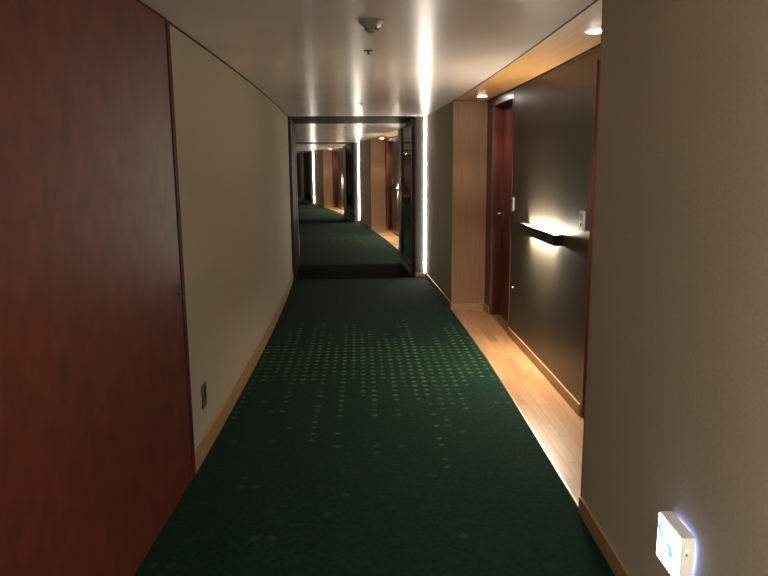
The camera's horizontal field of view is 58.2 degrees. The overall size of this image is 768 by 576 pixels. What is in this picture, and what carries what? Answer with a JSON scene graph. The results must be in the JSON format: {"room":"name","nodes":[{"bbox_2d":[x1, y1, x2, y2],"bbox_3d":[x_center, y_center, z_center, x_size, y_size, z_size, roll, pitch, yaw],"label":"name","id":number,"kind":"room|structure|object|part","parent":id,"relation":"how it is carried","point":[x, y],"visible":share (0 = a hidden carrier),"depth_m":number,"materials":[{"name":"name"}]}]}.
{"room":"hotel corridor","nodes":[
{"label":"hotel corridor","id":0,"kind":"room"},
{"bbox_2d":[170,25,291,450],"bbox_3d":[-1.158,-0.477,5.308,0.237,2.317,8.342,-1,10,-2],"label":"wall","id":1,"kind":"structure","parent":0,"point":[232,139],"depth_m":4.40,"materials":[{"name":"beige paint"}]},
{"bbox_2d":[0,0,195,575],"bbox_3d":[-0.965,0.097,2.042,0.016,2.215,2.635,0,10,0],"label":"door","id":2,"kind":"structure","parent":1,"relation":"in","point":[97,451],"depth_m":2.27,"materials":[{"name":"red wood"}]},
{"bbox_3d":[-0.969,0.099,2.043,0.008,2.211,2.635,0,10,0],"label":"frame","id":3,"kind":"part","parent":2,"relation":"part of","materials":[{"name":"red wood"}]},
{"bbox_2d":[201,382,206,409],"bbox_3d":[-0.981,0.588,3.767,0.010,0.130,0.090,-1,10,-1],"label":"wall outlet","id":4,"kind":"object","parent":1,"relation":"attached to","point":[203,387],"visible":1,"depth_m":3.75,"materials":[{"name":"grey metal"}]},
{"bbox_2d":[203,386,206,404],"bbox_3d":[-0.977,0.588,3.765,0.004,0.092,0.064,0,10,0],"label":"socket","id":5,"kind":"object","parent":4,"relation":"attached to","point":[204,387],"depth_m":3.76,"materials":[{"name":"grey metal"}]},
{"bbox_2d":[169,21,287,116],"bbox_3d":[-1.089,-1.566,5.119,0.093,0.008,8.342,-1,10,-2],"label":"trim","id":6,"kind":"structure","parent":1,"relation":"attached to","point":[171,24],"depth_m":4.22,"materials":[{"name":"black"}]},
{"bbox_2d":[195,273,293,472],"bbox_3d":[-1.095,0.376,6.550,0.060,0.105,6.199,-1,10,-3],"label":"baseboard","id":7,"kind":"structure","parent":1,"relation":"attached to","point":[202,450],"depth_m":4.60,"materials":[{"name":"brown wood"}]},
{"bbox_2d":[288,117,297,279],"bbox_3d":[-1.402,-1.298,10.137,0.182,2.261,1.473,-1,10,-5],"label":"wall","id":8,"kind":"structure","parent":0,"point":[292,138],"depth_m":9.76,"materials":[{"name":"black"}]},
{"bbox_2d":[290,117,298,279],"bbox_3d":[-1.309,-1.324,10.140,0.008,2.211,1.453,-1,10,-5],"label":"trim","id":9,"kind":"structure","parent":8,"relation":"attached to","point":[290,117],"depth_m":9.57,"materials":[{"name":"black metal"}]},
{"bbox_2d":[295,131,298,244],"bbox_3d":[-1.999,-2.165,14.927,0.237,2.317,8.342,-2,10,-8],"label":"wall","id":10,"kind":"structure","parent":0,"point":[295,131],"depth_m":12.78,"materials":[{"name":"beige paint"}]},
{"bbox_2d":[296,154,300,196],"bbox_3d":[-4.172,-5.551,34.245,0.185,2.317,4.530,-4,11,-18],"label":"wall","id":11,"kind":"structure","parent":0,"point":[297,155],"depth_m":34.19,"materials":[{"name":"brown plastic"}]},
{"bbox_2d":[300,152,303,199],"bbox_3d":[-3.419,-5.025,31.228,0.404,2.317,1.772,-3,10,-17],"label":"wall","id":12,"kind":"structure","parent":0,"point":[301,153],"depth_m":31.64,"materials":[{"name":"beige paper"}]},
{"bbox_2d":[305,151,313,203],"bbox_3d":[-3.115,-4.720,29.642,0.348,2.261,1.503,-3,10,-16],"label":"wall","id":13,"kind":"structure","parent":0,"point":[311,152],"depth_m":28.89,"materials":[{"name":"white paint"}]},
{"bbox_2d":[303,151,310,203],"bbox_3d":[-3.310,-4.733,29.582,0.062,2.170,1.460,-3,10,-16],"label":"door","id":14,"kind":"structure","parent":13,"relation":"in","point":[306,155],"depth_m":29.56,"materials":[{"name":"black metal"}]},
{"bbox_3d":[-3.302,-4.777,29.576,0.007,1.960,1.260,-3,10,-16],"label":"glass pane","id":15,"kind":"part","parent":14,"relation":"part of","materials":[{"name":"clear glass"}]},
{"bbox_2d":[313,158,314,201],"bbox_3d":[-2.944,-4.649,28.898,0.026,2.127,0.026,-3,10,-16],"label":"light strip","id":16,"kind":"object","parent":13,"relation":"attached to","point":[313,158],"visible":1,"depth_m":28.86,"materials":[{"name":"white plastic"}]},
{"bbox_2d":[313,149,323,204],"bbox_3d":[-2.448,-4.449,27.912,0.406,2.317,2.237,-3,10,-15],"label":"wall","id":17,"kind":"structure","parent":0,"point":[317,154],"depth_m":27.83,"materials":[{"name":"beige paint"}]},
{"bbox_2d":[323,149,332,204],"bbox_3d":[-2.167,-4.261,26.836,0.383,2.217,0.022,-3,10,-14],"label":"pillar","id":18,"kind":"structure","parent":17,"relation":"attached to","point":[327,153],"depth_m":26.82,"materials":[{"name":"brown wood"}]},
{"bbox_2d":[332,148,343,207],"bbox_3d":[-1.397,-3.899,24.741,0.185,2.317,4.530,-3,10,-13],"label":"wall","id":19,"kind":"structure","parent":0,"point":[340,151],"depth_m":25.31,"materials":[{"name":"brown paint"}]},
{"bbox_2d":[333,150,338,207],"bbox_3d":[-1.754,-4.133,26.203,0.151,2.173,0.914,-3,10,-14],"label":"door","id":20,"kind":"structure","parent":19,"relation":"in","point":[335,152],"depth_m":26.54,"materials":[{"name":"red wood"}]},
{"bbox_2d":[343,145,345,212],"bbox_3d":[-0.948,-3.361,21.666,0.404,2.317,1.772,-2,10,-11],"label":"wall","id":21,"kind":"structure","parent":0,"point":[344,170],"depth_m":22.24,"materials":[{"name":"grey paint"}]},
{"bbox_2d":[346,142,358,219],"bbox_3d":[-0.804,-3.050,20.058,0.347,2.261,1.503,-2,10,-10],"label":"wall","id":22,"kind":"structure","parent":0,"point":[355,144],"depth_m":19.30,"materials":[{"name":"grey paint"}]},
{"bbox_2d":[345,143,354,221],"bbox_3d":[-1.003,-3.066,20.018,0.062,2.170,1.460,-2,10,-10],"label":"door","id":23,"kind":"structure","parent":22,"relation":"in","point":[349,156],"depth_m":19.99,"materials":[{"name":"black metal"}]},
{"bbox_3d":[-0.996,-3.111,20.011,0.006,1.960,1.260,-2,10,-10],"label":"glass pane","id":24,"kind":"part","parent":23,"relation":"part of","materials":[{"name":"clear glass"}]},
{"bbox_2d":[358,143,359,219],"bbox_3d":[-0.707,-2.977,19.302,0.026,2.127,0.026,-2,10,-10],"label":"light strip","id":25,"kind":"object","parent":22,"relation":"attached to","point":[358,143],"visible":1,"depth_m":19.28,"materials":[{"name":"white plastic"}]},
{"bbox_2d":[359,139,370,225],"bbox_3d":[-0.311,-2.768,18.272,0.406,2.317,2.237,-2,10,-9],"label":"wall","id":26,"kind":"structure","parent":0,"point":[364,146],"depth_m":18.19,"materials":[{"name":"beige paint"}]},
{"bbox_2d":[359,220,370,228],"bbox_3d":[-0.503,-1.705,18.408,0.018,0.080,2.238,-2,10,-9],"label":"baseboard","id":27,"kind":"structure","parent":26,"relation":"attached to","point":[360,221],"depth_m":18.32,"materials":[{"name":"brown wood"}]},
{"bbox_2d":[370,139,385,228],"bbox_3d":[-0.140,-2.576,17.175,0.383,2.217,0.022,-2,10,-9],"label":"pillar","id":28,"kind":"structure","parent":26,"relation":"attached to","point":[377,146],"depth_m":17.15,"materials":[{"name":"brown wood"}]},
{"bbox_2d":[140,0,602,150],"bbox_3d":[-1.647,-3.302,14.847,5.245,0.056,28.287,-1,10,-2],"label":"ceiling","id":29,"kind":"structure","parent":0,"point":[308,57],"depth_m":3.99,"materials":[{"name":"white paint"}]},
{"bbox_2d":[358,18,384,33],"bbox_3d":[-0.058,-1.213,3.207,0.124,0.057,0.124,-1,10,-1],"label":"smoke detector","id":30,"kind":"object","parent":29,"relation":"attached to","point":[371,25],"visible":1,"depth_m":3.17,"materials":[{"name":"beige plastic"}]},
{"bbox_2d":[584,28,600,33],"bbox_3d":[1.062,-1.288,3.467,0.110,0.011,0.110,-1,10,-1],"label":"recessed light","id":31,"kind":"object","parent":29,"relation":"in","point":[597,30],"visible":0.75,"depth_m":3.44,"materials":[{"name":"white plastic"}]},
{"bbox_2d":[134,204,614,575],"bbox_3d":[-1.620,-1.073,15.240,5.226,0.052,28.287,-1,10,-2],"label":"floor","id":32,"kind":"structure","parent":0,"point":[370,433],"depth_m":3.83,"materials":[{"name":"green carpet"}]},
{"bbox_2d":[452,310,578,508],"bbox_3d":[0.833,0.648,5.345,0.036,0.055,4.463,-1,10,-2],"label":"trim","id":33,"kind":"structure","parent":32,"relation":"on","point":[501,381],"depth_m":4.14,"materials":[{"name":"silver metal"}]},
{"bbox_2d":[385,136,398,232],"bbox_3d":[0.419,-2.200,15.016,0.185,2.317,4.530,-2,10,-7],"label":"wall","id":34,"kind":"structure","parent":0,"point":[395,139],"depth_m":15.75,"materials":[{"name":"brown paint"}]},
{"bbox_2d":[372,226,384,228],"bbox_3d":[-0.135,-1.516,17.344,0.356,0.070,0.012,-2,10,-9],"label":"trim","id":35,"kind":"structure","parent":34,"relation":"attached to","point":[373,227],"depth_m":17.34,"materials":[{"name":"brown wood"}]},
{"bbox_2d":[386,139,392,232],"bbox_3d":[0.208,-2.440,16.505,0.151,2.173,0.914,-2,10,-8],"label":"door","id":36,"kind":"structure","parent":34,"relation":"in","point":[389,143],"depth_m":16.86,"materials":[{"name":"red wood"}]},
{"bbox_2d":[398,129,400,247],"bbox_3d":[0.559,-1.655,11.912,0.404,2.317,1.772,-1,10,-6],"label":"wall","id":37,"kind":"structure","parent":0,"point":[399,180],"depth_m":12.61,"materials":[{"name":"beige paper"}]},
{"bbox_2d":[414,101,452,301],"bbox_3d":[0.718,-1.179,9.206,0.578,2.317,3.737,-1,10,-4],"label":"wall","id":38,"kind":"structure","parent":0,"point":[439,124],"depth_m":8.62,"materials":[{"name":"beige paint"}]},
{"bbox_2d":[400,118,414,275],"bbox_3d":[0.340,-1.361,10.278,0.062,2.170,1.460,-1,10,-5],"label":"door","id":39,"kind":"structure","parent":38,"relation":"in","point":[407,129],"depth_m":10.15,"materials":[{"name":"black metal"}]},
{"bbox_3d":[0.355,-0.327,10.461,0.048,0.070,1.260,-1,10,-5],"label":"kick rail","id":40,"kind":"part","parent":39,"relation":"part of","materials":[{"name":"silver metal"}]},
{"bbox_3d":[0.348,-1.406,10.271,0.006,1.960,1.260,-1,10,-5],"label":"glass pane","id":41,"kind":"part","parent":39,"relation":"part of","materials":[{"name":"clear glass"}]},
{"bbox_2d":[424,117,425,271],"bbox_3d":[0.564,-1.266,9.537,0.026,2.127,0.026,-1,10,-4],"label":"light strip","id":42,"kind":"object","parent":38,"relation":"attached to","point":[424,117],"visible":1,"depth_m":9.51,"materials":[{"name":"white plastic"}]},
{"bbox_2d":[415,272,450,309],"bbox_3d":[0.527,-0.122,9.373,0.179,0.080,3.762,-1,10,-4],"label":"baseboard","id":43,"kind":"structure","parent":38,"relation":"attached to","point":[438,290],"depth_m":8.71,"materials":[{"name":"brown wood"}]},
{"bbox_2d":[451,101,487,309],"bbox_3d":[0.916,-0.857,7.366,0.383,2.217,0.022,-1,10,-3],"label":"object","id":44,"kind":"structure","parent":38,"relation":"attached to","point":[469,141],"depth_m":7.34,"materials":[{"name":"brown wood"}]},
{"bbox_2d":[452,303,482,309],"bbox_3d":[0.919,0.204,7.535,0.356,0.070,0.012,-1,10,-3],"label":"trim","id":45,"kind":"structure","parent":44,"relation":"attached to","point":[466,306],"depth_m":7.53,"materials":[{"name":"brown wood"}]},
{"bbox_2d":[484,46,600,402],"bbox_3d":[1.257,-0.471,5.163,0.185,2.317,4.530,-1,10,-2],"label":"wall","id":46,"kind":"structure","parent":0,"point":[552,135],"depth_m":4.91,"materials":[{"name":"brown paint"}]},
{"bbox_2d":[489,93,513,332],"bbox_3d":[1.196,-0.715,6.665,0.151,2.173,0.914,-1,10,-3],"label":"door","id":47,"kind":"structure","parent":46,"relation":"in","point":[503,108],"depth_m":6.97,"materials":[{"name":"red wood"}]},
{"bbox_3d":[1.205,-0.766,7.003,0.008,0.260,0.040,-1,10,-3],"label":"handle","id":48,"kind":"part","parent":47,"relation":"part of","materials":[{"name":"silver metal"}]},
{"bbox_2d":[511,197,514,210],"bbox_3d":[1.141,-0.745,6.127,0.017,0.120,0.080,-1,10,-2],"label":"plate","id":49,"kind":"object","parent":46,"relation":"attached to","point":[512,198],"visible":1,"depth_m":6.10,"materials":[{"name":"white plastic"}]},
{"bbox_2d":[483,303,579,415],"bbox_3d":[1.179,0.583,5.340,0.038,0.076,4.466,-1,10,-2],"label":"baseboard","id":50,"kind":"structure","parent":46,"relation":"attached to","point":[567,396],"depth_m":5.10,"materials":[{"name":"brown wood"}]},
{"bbox_2d":[519,223,562,245],"bbox_3d":[1.158,-0.409,5.154,0.066,0.076,1.015,-1,10,-2],"label":"wall sconce","id":51,"kind":"object","parent":46,"relation":"attached to","point":[550,237],"visible":1,"depth_m":4.98,"materials":[{"name":"brown metal"}]},
{"bbox_2d":[528,225,557,234],"bbox_3d":[1.157,-0.435,5.152,0.047,0.008,0.820,-1,10,-2],"label":"diffuser","id":52,"kind":"object","parent":51,"relation":"attached to","point":[534,229],"depth_m":5.07,"materials":[{"name":"white plastic"}]},
{"bbox_2d":[487,43,600,101],"bbox_3d":[1.163,-1.554,4.970,0.036,0.012,4.478,-1,10,-2],"label":"trim","id":53,"kind":"structure","parent":46,"relation":"attached to","point":[598,45],"depth_m":4.83,"materials":[{"name":"black wood"}]},
{"bbox_2d":[579,211,584,230],"bbox_3d":[1.209,-0.409,4.216,0.017,0.120,0.080,-1,10,-1],"label":"plate","id":54,"kind":"object","parent":46,"relation":"attached to","point":[581,213],"visible":1,"depth_m":4.19,"materials":[{"name":"white plastic"}]},
{"bbox_2d":[580,52,599,419],"bbox_3d":[1.300,-0.188,3.670,0.151,2.173,0.934,-1,10,-1],"label":"door","id":55,"kind":"structure","parent":46,"relation":"in","point":[597,55],"depth_m":4.08,"materials":[{"name":"red wood"}]},
{"bbox_2d":[582,0,767,575],"bbox_3d":[1.087,0.076,2.062,0.406,2.317,1.772,0,10,0],"label":"wall","id":56,"kind":"structure","parent":0,"point":[676,414],"depth_m":2.05,"materials":[{"name":"beige paint"}]},
{"bbox_2d":[454,0,597,100],"bbox_3d":[0.812,-1.578,4.942,0.030,0.054,4.485,-1,10,-2],"label":"trim","id":57,"kind":"structure","parent":56,"relation":"attached to","point":[596,0],"depth_m":3.75,"materials":[{"name":"black wood"}]},
{"bbox_2d":[581,0,603,495],"bbox_3d":[1.073,-0.079,2.943,0.379,2.217,0.022,-1,10,-1],"label":"trim","id":58,"kind":"structure","parent":56,"relation":"attached to","point":[603,0],"depth_m":2.92,"materials":[{"name":"brown wood"}]},
{"bbox_2d":[578,496,630,575],"bbox_3d":[0.889,1.129,2.253,0.018,0.080,1.753,0,10,0],"label":"baseboard","id":59,"kind":"structure","parent":56,"relation":"attached to","point":[614,561],"depth_m":2.79,"materials":[{"name":"brown wood"}]},
{"bbox_2d":[656,511,694,575],"bbox_3d":[0.870,0.772,2.056,0.050,0.148,0.164,0,10,0],"label":"sign","id":60,"kind":"object","parent":56,"relation":"attached to","point":[675,542],"visible":1,"depth_m":2.02,"materials":[{"name":"white plastic"}]}
]}

